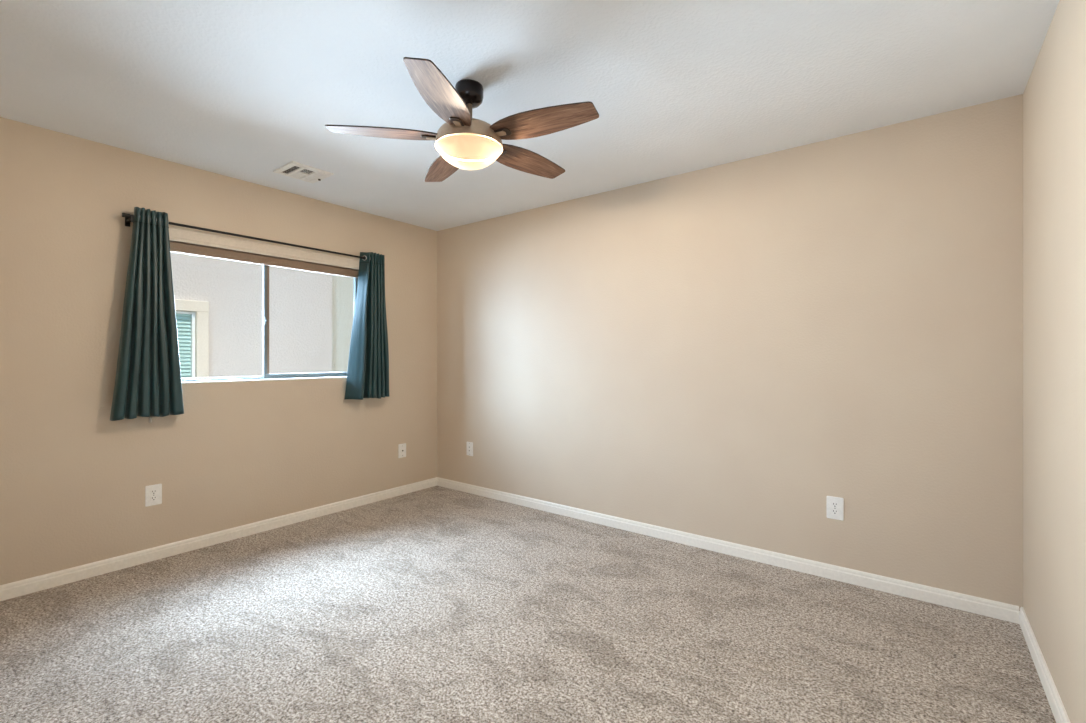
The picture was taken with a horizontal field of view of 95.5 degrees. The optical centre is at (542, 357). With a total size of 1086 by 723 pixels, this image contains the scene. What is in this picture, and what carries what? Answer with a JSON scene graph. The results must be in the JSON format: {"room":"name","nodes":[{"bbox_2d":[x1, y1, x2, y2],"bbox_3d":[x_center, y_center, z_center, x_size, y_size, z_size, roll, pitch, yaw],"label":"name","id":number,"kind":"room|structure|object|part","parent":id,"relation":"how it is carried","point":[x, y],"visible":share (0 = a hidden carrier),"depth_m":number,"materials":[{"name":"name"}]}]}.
{"room":"empty bedroom","nodes":[
{"label":"empty bedroom","id":0,"kind":"room"},
{"bbox_2d":[0,117,436,584],"bbox_3d":[-2.172,0.006,3.359,0.160,2.440,3.917,0,0,37],"label":"wall","id":1,"kind":"structure","parent":0,"point":[74,479],"depth_m":2.93,"materials":[{"name":"beige paint"}]},
{"bbox_2d":[145,484,161,506],"bbox_3d":[-2.355,0.832,2.982,0.008,0.124,0.082,0,0,37],"label":"wall outlet","id":2,"kind":"object","parent":1,"relation":"attached to","point":[153,493],"visible":1,"depth_m":2.98,"materials":[{"name":"white plastic"}]},
{"bbox_2d":[150,496,156,500],"bbox_3d":[-2.353,0.852,2.980,0.003,0.029,0.034,0,0,37],"label":"receptacle","id":3,"kind":"object","parent":2,"relation":"attached to","point":[152,498],"depth_m":2.98,"materials":[{"name":"white plastic"}]},
{"bbox_2d":[150,489,156,494],"bbox_3d":[-2.353,0.812,2.980,0.003,0.029,0.034,0,0,37],"label":"receptacle","id":4,"kind":"object","parent":2,"relation":"attached to","point":[152,491],"depth_m":2.98,"materials":[{"name":"white plastic"}]},
{"bbox_2d":[0,477,437,600],"bbox_3d":[-2.103,1.188,3.306,0.014,0.076,3.597,0,0,37],"label":"baseboard","id":5,"kind":"structure","parent":1,"relation":"attached to","point":[54,579],"depth_m":3.10,"materials":[{"name":"white paint"}]},
{"bbox_2d":[122,213,364,258],"bbox_3d":[-1.903,-0.804,3.498,0.098,0.075,1.697,0,0,37],"label":"curtain rod","id":6,"kind":"object","parent":1,"relation":"attached to","point":[129,218],"visible":0.7,"depth_m":3.28,"materials":[{"name":"black metal"}]},
{"bbox_2d":[110,207,183,420],"bbox_3d":[-2.316,-0.256,2.896,0.102,1.218,0.355,0,0,37],"label":"curtain","id":7,"kind":"object","parent":6,"relation":"hanging from","point":[148,383],"visible":1,"depth_m":2.86,"materials":[{"name":"teal fabric"}]},
{"bbox_2d":[345,252,388,399],"bbox_3d":[-1.434,-0.262,4.050,0.111,1.203,0.360,0,0,37],"label":"curtain","id":8,"kind":"object","parent":6,"relation":"hanging from","point":[368,362],"visible":1,"depth_m":4.03,"materials":[{"name":"teal fabric"}]},
{"bbox_2d":[181,265,357,383],"bbox_3d":[-1.999,-0.296,3.577,0.158,0.925,1.515,0,0,37],"label":"window","id":9,"kind":"structure","parent":1,"relation":"in","point":[266,376],"depth_m":3.59,"materials":[{"name":"grey plastic"}]},
{"bbox_3d":[-2.268,-0.292,3.329,0.024,0.873,0.750,0,0,37],"label":"sash frame","id":10,"kind":"part","parent":9,"relation":"part of","materials":[{"name":"grey plastic"}]},
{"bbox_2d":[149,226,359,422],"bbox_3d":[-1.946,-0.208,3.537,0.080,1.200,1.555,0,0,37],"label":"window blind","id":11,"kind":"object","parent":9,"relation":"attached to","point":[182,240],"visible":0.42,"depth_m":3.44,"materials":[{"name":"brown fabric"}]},
{"bbox_3d":[-1.961,-0.669,3.549,0.029,0.016,1.491,0,0,37],"label":"rail","id":12,"kind":"part","parent":11,"relation":"part of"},
{"bbox_3d":[-2.036,-0.299,3.606,0.065,0.919,1.515,0,0,37],"label":"frame","id":13,"kind":"part","parent":9,"relation":"part of","materials":[{"name":"grey plastic"}]},
{"bbox_3d":[-1.973,0.161,3.558,0.093,0.011,1.513,0,0,37],"label":"sill","id":14,"kind":"part","parent":9,"relation":"part of","materials":[{"name":"white paint"}]},
{"bbox_3d":[-1.807,-0.292,3.884,0.030,0.873,0.751,0,0,37],"label":"sash frame","id":15,"kind":"part","parent":9,"relation":"part of","materials":[{"name":"grey plastic"}]},
{"bbox_2d":[398,443,405,457],"bbox_3d":[-1.257,0.834,4.413,0.012,0.124,0.082,0,0,37],"label":"plate","id":16,"kind":"object","parent":1,"relation":"attached to","point":[401,447],"visible":1,"depth_m":4.41,"materials":[{"name":"white plastic"}]},
{"bbox_2d":[0,486,1055,722],"bbox_3d":[-0.495,1.296,2.076,4.383,0.140,3.917,0,0,37],"label":"floor","id":17,"kind":"structure","parent":0,"point":[436,604],"depth_m":2.19,"materials":[{"name":"carpet"}]},
{"bbox_2d":[0,0,1059,230],"bbox_3d":[-0.495,-1.324,2.076,4.383,0.220,3.917,0,0,37],"label":"ceiling","id":18,"kind":"structure","parent":0,"point":[245,90],"depth_m":2.14,"materials":[{"name":"white paint"}]},
{"bbox_2d":[273,161,333,182],"bbox_3d":[-1.566,-1.204,3.225,0.268,0.020,0.268,0,0,37],"label":"ceiling vent","id":19,"kind":"object","parent":18,"relation":"in","point":[293,169],"visible":1,"depth_m":3.21,"materials":[{"name":"white metal"}]},
{"bbox_2d":[325,57,598,181],"bbox_3d":[-0.299,-1.032,2.223,1.159,0.363,1.145,0,0,37],"label":"ceiling fan","id":20,"kind":"object","parent":18,"relation":"hanging from","point":[465,142],"visible":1,"depth_m":2.10,"materials":[{"name":"brown wood"}]},
{"bbox_3d":[-0.693,-0.979,2.147,0.466,0.034,0.164,0,0,-10],"label":"blade","id":21,"kind":"part","parent":20,"relation":"part of","materials":[{"name":"brown wood"}]},
{"bbox_3d":[-0.382,-0.979,1.846,0.164,0.034,0.466,0,0,8],"label":"blade","id":22,"kind":"part","parent":20,"relation":"part of","materials":[{"name":"brown wood"}]},
{"bbox_3d":[-0.502,-0.979,2.535,0.164,0.034,0.466,0,0,-28],"label":"blade","id":23,"kind":"part","parent":20,"relation":"part of","materials":[{"name":"brown wood"}]},
{"bbox_3d":[-0.330,-0.895,2.210,0.295,0.088,0.295,0,0,37],"label":"lamp shade","id":24,"kind":"part","parent":20,"relation":"part of","materials":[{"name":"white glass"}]},
{"bbox_3d":[-0.074,-0.979,2.474,0.164,0.034,0.466,0,0,44],"label":"blade","id":25,"kind":"part","parent":20,"relation":"part of","materials":[{"name":"brown wood"}]},
{"bbox_3d":[0.000,-0.979,2.048,0.466,0.034,0.164,0,0,26],"label":"blade","id":26,"kind":"part","parent":20,"relation":"part of","materials":[{"name":"brown wood"}]},
{"bbox_2d":[437,94,1022,610],"bbox_3d":[0.646,0.006,3.568,4.063,2.440,0.160,0,0,37],"label":"wall","id":27,"kind":"structure","parent":0,"point":[724,352],"depth_m":2.89,"materials":[{"name":"beige paint"}]},
{"bbox_2d":[466,442,472,455],"bbox_3d":[-0.664,0.827,4.464,0.082,0.124,0.009,0,0,37],"label":"data plate","id":28,"kind":"object","parent":27,"relation":"attached to","point":[469,445],"visible":1,"depth_m":4.46,"materials":[{"name":"white plastic"}]},
{"bbox_2d":[437,477,1018,623],"bbox_3d":[0.593,1.188,3.499,4.034,0.076,0.014,0,0,37],"label":"baseboard","id":29,"kind":"structure","parent":27,"relation":"attached to","point":[977,605],"depth_m":2.89,"materials":[{"name":"white paint"}]},
{"bbox_2d":[827,496,843,520],"bbox_3d":[1.613,0.832,2.723,0.082,0.124,0.008,0,0,37],"label":"wall outlet","id":30,"kind":"object","parent":27,"relation":"attached to","point":[835,505],"visible":1,"depth_m":2.72,"materials":[{"name":"white plastic"}]},
{"bbox_2d":[831,509,838,514],"bbox_3d":[1.611,0.852,2.721,0.034,0.029,0.003,0,0,37],"label":"receptacle","id":31,"kind":"object","parent":30,"relation":"attached to","point":[833,511],"depth_m":2.72,"materials":[{"name":"white plastic"}]},
{"bbox_2d":[831,502,838,507],"bbox_3d":[1.611,0.812,2.721,0.034,0.029,0.003,0,0,37],"label":"receptacle","id":32,"kind":"object","parent":30,"relation":"attached to","point":[833,504],"depth_m":2.72,"materials":[{"name":"white plastic"}]},
{"bbox_2d":[1023,0,1085,722],"bbox_3d":[1.182,0.006,0.794,0.160,2.440,3.917,0,0,37],"label":"wall","id":33,"kind":"structure","parent":0,"point":[1054,95],"depth_m":1.73,"materials":[{"name":"beige paint"}]},
{"bbox_2d":[1019,607,1070,722],"bbox_3d":[1.113,1.188,0.846,0.014,0.076,3.597,0,0,37],"label":"baseboard","id":34,"kind":"structure","parent":33,"relation":"attached to","point":[1059,712],"depth_m":1.84,"materials":[{"name":"white paint"}]},
{"label":"outside","id":35,"kind":"structure","parent":0,"visible":0},
{"bbox_3d":[-5.881,4.151,7.015,10.134,0.150,32.000,0,0,37],"label":"ground","id":36,"kind":"structure","parent":35,"visible":0},
{"bbox_2d":[170,252,353,377],"bbox_3d":[-3.639,1.051,6.559,0.450,6.050,18.000,0,0,37],"label":"neighbouring house","id":37,"kind":"structure","parent":36,"relation":"on","point":[218,302],"depth_m":6.25,"materials":[{"name":"beige paint"}]},
{"bbox_2d":[176,314,190,377],"bbox_3d":[-4.367,0.072,5.448,0.084,1.207,0.850,0,0,37],"label":"shutter","id":38,"kind":"object","parent":37,"relation":"hanging from","point":[183,321],"depth_m":5.69,"materials":[{"name":"teal plastic"}]},
{"bbox_3d":[-4.292,0.074,5.393,0.070,1.463,1.093,0,0,37],"label":"window trim","id":39,"kind":"part","parent":37,"relation":"part of","materials":[{"name":"beige paint"}]}
]}

